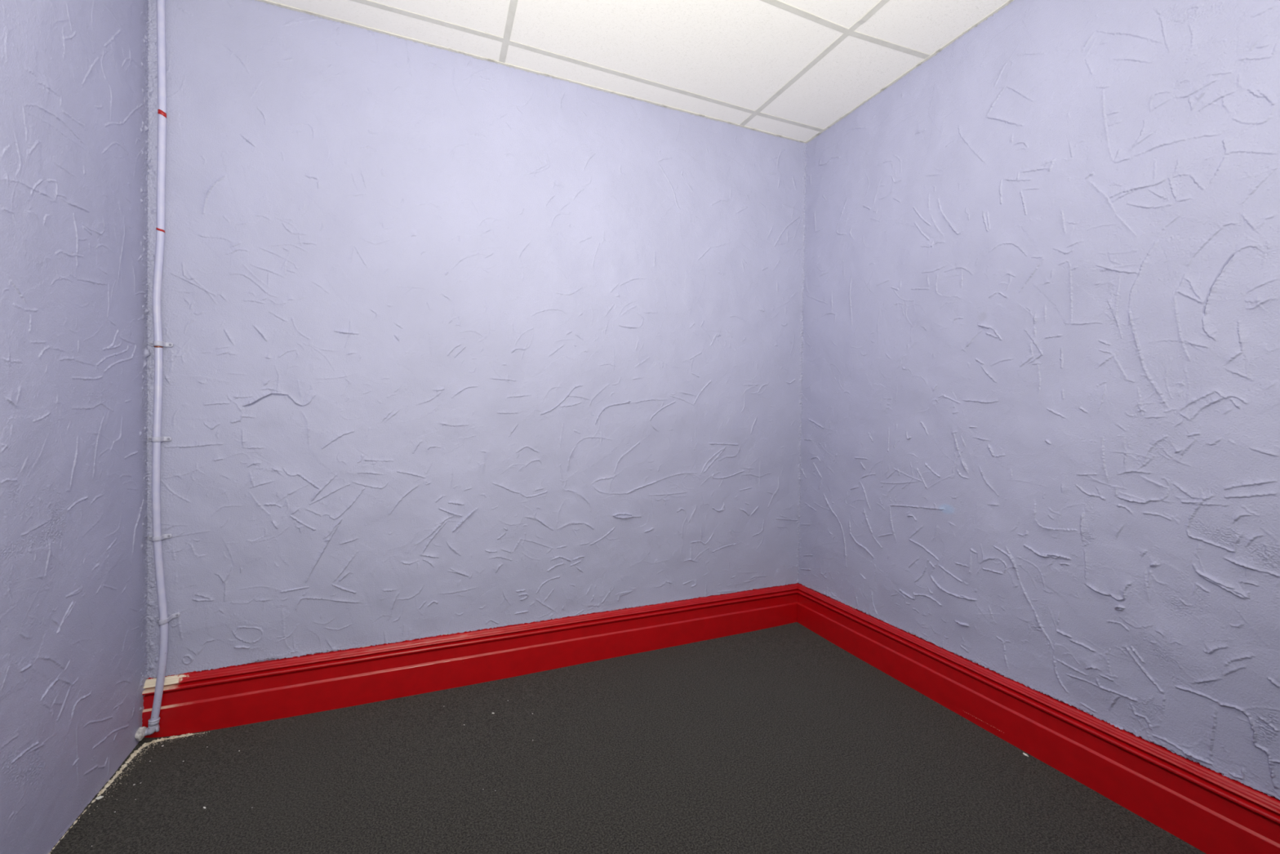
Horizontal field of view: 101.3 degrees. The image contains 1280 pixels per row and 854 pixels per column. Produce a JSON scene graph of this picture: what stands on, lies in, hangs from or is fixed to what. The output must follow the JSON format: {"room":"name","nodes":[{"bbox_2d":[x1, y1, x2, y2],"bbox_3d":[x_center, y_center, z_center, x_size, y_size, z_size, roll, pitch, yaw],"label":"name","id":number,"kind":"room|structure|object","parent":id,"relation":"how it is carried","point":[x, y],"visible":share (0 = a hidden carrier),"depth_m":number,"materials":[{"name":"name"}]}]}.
{"room":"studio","nodes":[
{"label":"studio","id":0,"kind":"room"},
{"bbox_2d":[0,0,151,853],"bbox_3d":[-0.727,-0.157,-0.615,0.161,2.670,5.206,0,2,-23],"label":"wall","id":1,"kind":"structure","parent":0,"point":[74,353],"depth_m":1.40,"materials":[{"name":"paint"}]},
{"bbox_2d":[146,0,806,679],"bbox_3d":[-0.430,-0.233,2.385,2.833,2.670,0.139,0,2,-23],"label":"wall","id":2,"kind":"structure","parent":0,"point":[462,343],"depth_m":2.17,"materials":[{"name":"paint"}]},
{"bbox_2d":[134,0,180,741],"bbox_3d":[-1.644,-0.250,1.767,0.106,2.608,0.083,0,2,-23],"label":"pipe","id":3,"kind":"object","parent":2,"relation":"attached to","point":[153,725],"visible":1,"depth_m":1.78,"materials":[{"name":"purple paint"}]},
{"bbox_2d":[142,582,798,737],"bbox_3d":[-0.412,0.989,2.359,2.824,0.236,0.038,0,2,-23],"label":"baseboard","id":4,"kind":"structure","parent":2,"relation":"attached to","point":[203,700],"depth_m":2.17,"materials":[{"name":"red paint"}]},
{"bbox_2d":[48,622,1206,853],"bbox_3d":[0.590,1.197,-0.017,2.846,0.156,5.205,0,2,-23],"label":"floor","id":5,"kind":"structure","parent":0,"point":[781,739],"depth_m":1.66,"materials":[{"name":"grey carpet"}]},
{"bbox_2d":[48,731,209,853],"bbox_3d":[-1.560,1.081,1.514,0.159,0.020,0.689,0,2,-7],"label":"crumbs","id":6,"kind":"object","parent":5,"relation":"on","point":[135,752],"visible":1,"depth_m":1.69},
{"bbox_2d":[254,0,1013,143],"bbox_3d":[0.619,-1.514,-0.088,2.916,0.102,5.300,0,2,-23],"label":"ceiling","id":7,"kind":"structure","parent":0,"point":[789,69],"depth_m":2.08,"materials":[{"name":"tile"}]},
{"bbox_2d":[797,0,1279,799],"bbox_3d":[1.950,-0.163,0.520,0.137,2.670,5.206,0,2,-23],"label":"wall","id":8,"kind":"structure","parent":0,"point":[1040,418],"depth_m":1.71,"materials":[{"name":"paint"}]},
{"bbox_2d":[796,583,1279,853],"bbox_3d":[1.877,1.057,0.530,0.038,0.236,5.194,0,2,-23],"label":"baseboard","id":9,"kind":"structure","parent":8,"relation":"attached to","point":[1211,811],"depth_m":1.67,"materials":[{"name":"red paint"}]}
]}

